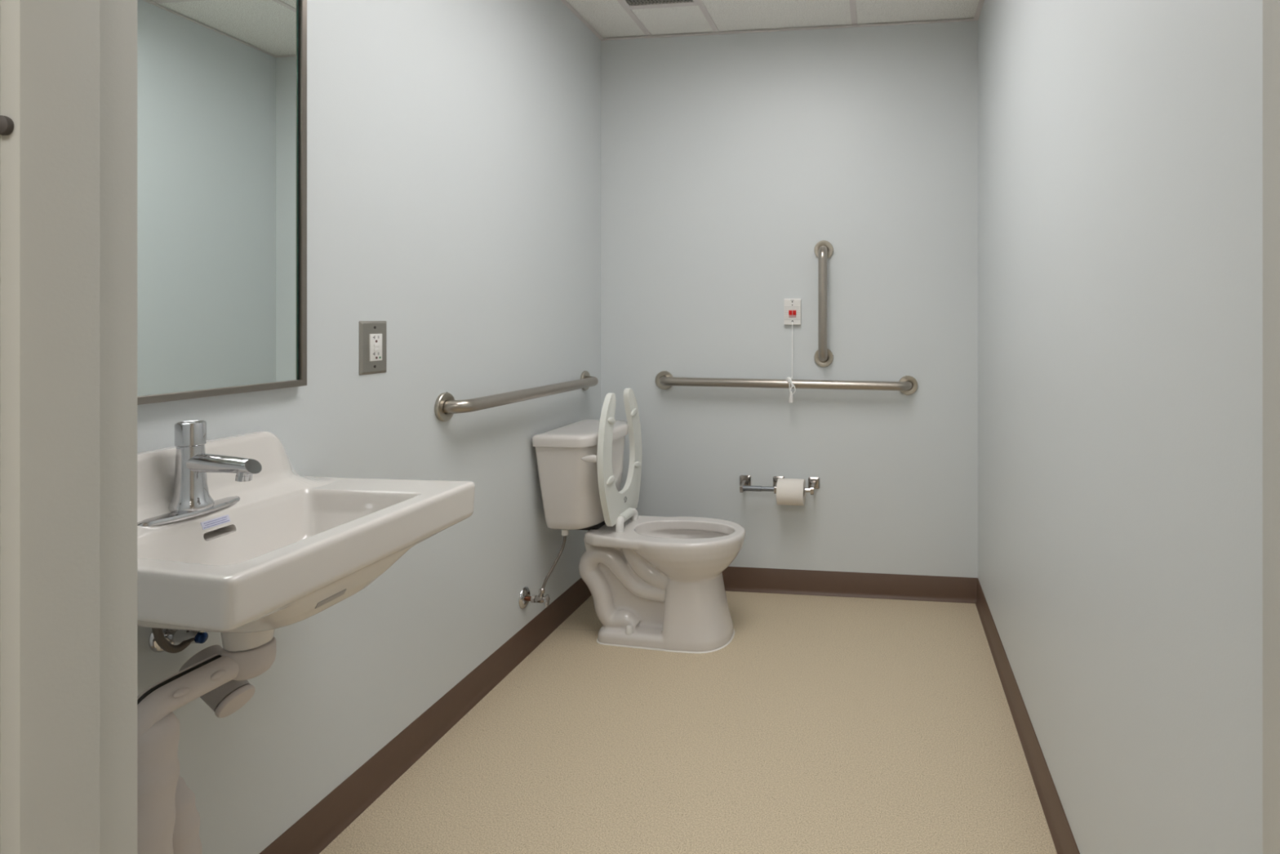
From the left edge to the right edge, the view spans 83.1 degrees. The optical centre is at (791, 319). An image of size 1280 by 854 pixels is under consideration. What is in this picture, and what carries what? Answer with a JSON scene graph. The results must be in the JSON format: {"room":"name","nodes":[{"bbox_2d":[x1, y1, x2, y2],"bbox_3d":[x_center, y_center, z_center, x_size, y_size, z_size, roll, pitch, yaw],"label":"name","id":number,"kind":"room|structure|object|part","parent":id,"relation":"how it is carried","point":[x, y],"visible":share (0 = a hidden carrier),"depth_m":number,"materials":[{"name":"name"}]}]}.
{"room":"public restroom","nodes":[
{"label":"public restroom","id":0,"kind":"room"},
{"bbox_2d":[137,0,600,853],"bbox_3d":[-1.060,-0.112,1.986,0.100,2.600,2.591,0,0,7],"label":"wall","id":1,"kind":"structure","parent":0,"point":[454,146],"depth_m":1.94,"materials":[{"name":"paint"}]},
{"bbox_2d":[148,628,208,652],"bbox_3d":[-1.064,0.550,1.236,0.082,0.068,0.056,0,0,7],"label":"valve","id":2,"kind":"object","parent":1,"relation":"attached to","point":[172,636],"visible":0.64,"depth_m":1.23,"materials":[{"name":"silver metal"}]},
{"bbox_2d":[151,627,190,653],"bbox_3d":[-1.055,0.498,1.218,0.018,0.151,0.114,0,0,7],"label":"supply hose","id":3,"kind":"object","parent":2,"relation":"attached to","point":[158,634],"visible":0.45,"depth_m":1.19,"materials":[{"name":"grey metal"}]},
{"bbox_3d":[-1.030,0.556,1.230,0.012,0.018,0.018,0,0,7],"label":"handle","id":4,"kind":"part","parent":2,"relation":"part of","materials":[{"name":"blue plastic"}]},
{"bbox_2d":[137,0,306,404],"bbox_3d":[-1.096,-0.314,1.222,0.020,0.915,0.610,0,0,7],"label":"mirror","id":5,"kind":"object","parent":1,"relation":"attached to","point":[222,84],"visible":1,"depth_m":1.33,"materials":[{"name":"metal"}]},
{"bbox_2d":[137,431,475,651],"bbox_3d":[-0.903,0.395,1.240,0.399,0.339,0.574,0,0,7],"label":"sink","id":6,"kind":"object","parent":1,"relation":"attached to","point":[293,547],"visible":0.8,"depth_m":1.19,"materials":[{"name":"white ceramic"}]},
{"bbox_2d":[137,420,262,526],"bbox_3d":[-1.010,0.255,1.191,0.165,0.157,0.156,0,0,40],"label":"faucet","id":7,"kind":"object","parent":6,"relation":"on","point":[191,497],"visible":0.98,"depth_m":1.19,"materials":[{"name":"silver metal"}]},
{"bbox_3d":[-1.032,0.329,1.210,0.054,0.010,0.182,0,0,7],"label":"deck plate","id":8,"kind":"part","parent":7,"relation":"part of","materials":[{"name":"silver metal"}]},
{"bbox_3d":[-0.964,0.246,1.201,0.118,0.033,0.035,0,0,7],"label":"spout","id":9,"kind":"part","parent":7,"relation":"part of","materials":[{"name":"silver metal"}]},
{"bbox_2d":[137,636,275,853],"bbox_3d":[-1.018,0.800,1.169,0.185,0.470,0.229,0,0,16],"label":"drain pipe","id":10,"kind":"object","parent":6,"relation":"attached to","point":[168,817],"visible":0.81,"depth_m":1.10,"materials":[{"name":"white plastic"}]},
{"bbox_3d":[-0.971,0.612,1.135,0.045,0.088,0.164,0,0,15],"label":"offset arm","id":11,"kind":"part","parent":10,"relation":"part of","materials":[{"name":"white plastic"}]},
{"bbox_2d":[204,516,229,528],"bbox_3d":[-0.999,0.352,1.222,0.004,0.008,0.047,0,0,7],"label":"print","id":12,"kind":"object","parent":6,"relation":"on","point":[209,522],"depth_m":1.22,"materials":[{"name":"blue"}]},
{"bbox_2d":[359,320,386,374],"bbox_3d":[-1.035,0.070,1.748,0.010,0.131,0.094,0,0,7],"label":"power outlet","id":13,"kind":"object","parent":1,"relation":"attached to","point":[372,334],"visible":1,"depth_m":1.74,"materials":[{"name":"metal"}]},
{"bbox_2d":[368,333,382,361],"bbox_3d":[-1.034,0.070,1.749,0.005,0.067,0.042,0,0,7],"label":"receptacle","id":14,"kind":"object","parent":13,"relation":"attached to","point":[375,340],"depth_m":1.75,"materials":[{"name":"white plastic"}]},
{"bbox_2d":[258,577,591,853],"bbox_3d":[-1.010,1.137,1.929,0.012,0.104,2.491,0,0,7],"label":"baseboard","id":15,"kind":"structure","parent":1,"relation":"attached to","point":[317,828],"depth_m":1.89,"materials":[{"name":"brown plastic"}]},
{"bbox_2d":[434,370,598,421],"bbox_3d":[-0.903,0.256,2.503,0.077,0.090,1.048,0,0,7],"label":"grab bar","id":16,"kind":"object","parent":1,"relation":"attached to","point":[446,405],"visible":1,"depth_m":2.21,"materials":[{"name":"metal"}]},
{"bbox_2d":[518,529,568,608],"bbox_3d":[-0.881,0.894,2.518,0.117,0.254,0.154,0,0,7],"label":"water supply valve","id":17,"kind":"object","parent":1,"relation":"attached to","point":[525,597],"visible":0.98,"depth_m":2.48,"materials":[{"name":"silver metal"}]},
{"bbox_3d":[-0.858,0.988,2.473,0.010,0.041,0.039,0,0,7],"label":"handle","id":18,"kind":"part","parent":17,"relation":"part of","materials":[{"name":"silver metal"}]},
{"bbox_2d":[319,591,1057,853],"bbox_3d":[-0.185,1.218,0.946,3.900,0.060,4.430,0,0,7],"label":"floor","id":19,"kind":"structure","parent":0,"point":[824,724],"depth_m":1.92,"materials":[{"name":"plastic"}]},
{"bbox_2d":[531,387,745,653],"bbox_3d":[-0.539,0.731,2.677,0.739,0.915,0.444,0,0,7],"label":"toilet","id":20,"kind":"object","parent":19,"relation":"on","point":[656,583],"visible":1,"depth_m":2.56,"materials":[{"name":"white ceramic"}]},
{"bbox_3d":[-0.783,0.609,2.714,0.234,0.311,0.412,0,0,7],"label":"tank","id":21,"kind":"part","parent":20,"relation":"part of","materials":[{"name":"white ceramic"}]},
{"bbox_3d":[-0.781,0.436,2.714,0.251,0.044,0.433,0,0,7],"label":"tank lid","id":22,"kind":"part","parent":20,"relation":"part of","materials":[{"name":"white ceramic"}]},
{"bbox_3d":[-0.715,0.492,2.484,0.056,0.028,0.015,0,0,7],"label":"lever arm","id":23,"kind":"part","parent":20,"relation":"part of"},
{"bbox_3d":[-0.653,0.515,2.700,0.034,0.484,0.406,0,0,7],"label":"seat","id":24,"kind":"part","parent":20,"relation":"part of","materials":[{"name":"white plastic"}]},
{"bbox_3d":[-0.482,0.985,2.662,0.622,0.407,0.355,0,0,7],"label":"bowl","id":25,"kind":"part","parent":20,"relation":"part of","materials":[{"name":"white ceramic"}]},
{"bbox_2d":[560,0,984,40],"bbox_3d":[-0.197,-1.332,1.825,1.653,0.159,2.491,0,0,7],"label":"ceiling","id":26,"kind":"structure","parent":0,"point":[608,20],"depth_m":2.91,"materials":[{"name":"grey"}]},
{"bbox_2d":[622,0,696,7],"bbox_3d":[-0.553,-1.278,2.521,0.282,0.051,0.584,0,0,7],"label":"ceiling vent","id":27,"kind":"object","parent":26,"relation":"in","point":[635,4],"visible":1,"depth_m":2.79,"materials":[{"name":"white metal"}]},
{"bbox_2d":[600,20,977,577],"bbox_3d":[-0.031,-0.112,3.110,1.653,2.600,0.100,0,0,7],"label":"wall","id":28,"kind":"structure","parent":0,"point":[726,159],"depth_m":3.05,"materials":[{"name":"paint"}]},
{"bbox_2d":[739,475,819,494],"bbox_3d":[-0.058,0.709,3.015,0.350,0.054,0.093,0,0,7],"label":"toilet paper holder","id":29,"kind":"object","parent":28,"relation":"attached to","point":[744,480],"visible":0.88,"depth_m":3.01,"materials":[{"name":"silver metal"}]},
{"bbox_3d":[-0.208,0.715,3.031,0.013,0.042,0.085,0,0,7],"label":"arm","id":30,"kind":"part","parent":29,"relation":"part of","materials":[{"name":"silver metal"}]},
{"bbox_3d":[-0.202,0.706,3.075,0.049,0.049,0.011,0,0,7],"label":"mounting post","id":31,"kind":"part","parent":29,"relation":"part of","materials":[{"name":"silver metal"}]},
{"bbox_3d":[-0.062,0.715,3.012,0.013,0.042,0.085,0,0,7],"label":"arm","id":32,"kind":"part","parent":29,"relation":"part of","materials":[{"name":"silver metal"}]},
{"bbox_3d":[-0.056,0.706,3.056,0.049,0.049,0.011,0,0,7],"label":"mounting post","id":33,"kind":"part","parent":29,"relation":"part of","materials":[{"name":"silver metal"}]},
{"bbox_2d":[776,478,805,505],"bbox_3d":[-0.001,0.729,2.975,0.112,0.109,0.109,0,0,7],"label":"toilet paper roll","id":34,"kind":"object","parent":29,"relation":"on","point":[789,491],"visible":0.98,"depth_m":2.93,"materials":[{"name":"paper"}]},
{"bbox_3d":[0.091,0.715,2.992,0.013,0.042,0.085,0,0,7],"label":"arm","id":35,"kind":"part","parent":29,"relation":"part of","materials":[{"name":"silver metal"}]},
{"bbox_3d":[0.097,0.706,3.037,0.049,0.049,0.011,0,0,7],"label":"mounting post","id":36,"kind":"part","parent":29,"relation":"part of","materials":[{"name":"silver metal"}]},
{"bbox_2d":[655,370,917,395],"bbox_3d":[-0.039,0.275,3.021,1.148,0.092,0.077,0,0,7],"label":"grab bar","id":37,"kind":"object","parent":28,"relation":"attached to","point":[664,380],"visible":1,"depth_m":2.98,"materials":[{"name":"metal"}]},
{"bbox_2d":[783,298,800,403],"bbox_3d":[0.000,0.131,3.007,0.072,0.442,0.094,0,0,7],"label":"pull cord","id":38,"kind":"object","parent":28,"relation":"attached to","point":[792,307],"visible":0.95,"depth_m":3.04,"materials":[{"name":"white plastic"}]},
{"bbox_3d":[-0.002,0.328,2.970,0.019,0.047,0.019,0,0,7],"label":"pull handle","id":39,"kind":"part","parent":38,"relation":"part of","materials":[{"name":"white plastic"}]},
{"bbox_3d":[0.003,0.131,3.014,0.006,0.244,0.046,0,0,6],"label":"pull cord","id":40,"kind":"part","parent":38,"relation":"part of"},
{"bbox_3d":[0.005,-0.033,3.045,0.072,0.114,0.017,0,0,7],"label":"plate","id":41,"kind":"part","parent":38,"relation":"part of","materials":[{"name":"white plastic"}]},
{"bbox_2d":[813,240,833,367],"bbox_3d":[0.135,-0.067,2.999,0.083,0.544,0.077,0,0,7],"label":"grab bar","id":42,"kind":"object","parent":28,"relation":"attached to","point":[824,250],"visible":1,"depth_m":2.97,"materials":[{"name":"metal"}]},
{"bbox_2d":[722,566,977,603],"bbox_3d":[-0.038,1.137,3.054,1.646,0.104,0.012,0,0,7],"label":"baseboard","id":43,"kind":"structure","parent":28,"relation":"attached to","point":[739,579],"depth_m":3.02,"materials":[{"name":"brown plastic"}]},
{"bbox_2d":[977,0,1262,853],"bbox_3d":[0.679,-0.112,1.762,0.100,2.600,2.591,0,0,7],"label":"wall","id":44,"kind":"structure","parent":0,"point":[1120,142],"depth_m":1.16,"materials":[{"name":"paint"}]},
{"bbox_2d":[975,577,1079,853],"bbox_3d":[0.617,1.137,1.720,0.012,0.104,2.491,0,0,7],"label":"baseboard","id":45,"kind":"structure","parent":44,"relation":"attached to","point":[1064,842],"depth_m":1.90,"materials":[{"name":"brown plastic"}]},
{"bbox_3d":[-0.365,-0.112,0.518,1.853,2.600,0.119,0,0,7],"label":"wall","id":46,"kind":"structure","parent":0,"visible":0},
{"bbox_2d":[0,0,1279,853],"bbox_3d":[-0.129,0.113,0.485,1.014,2.150,0.149,0,0,7],"label":"door frame","id":47,"kind":"structure","parent":46,"relation":"in","point":[68,68],"depth_m":0.54,"materials":[{"name":"grey paint"}]},
{"bbox_2d":[0,115,13,135],"bbox_3d":[-0.581,-0.143,0.518,0.014,0.014,0.007,0,0,7],"label":"stopper","id":48,"kind":"object","parent":47,"relation":"attached to","point":[6,124],"depth_m":0.52,"materials":[{"name":"metal"}]}
]}

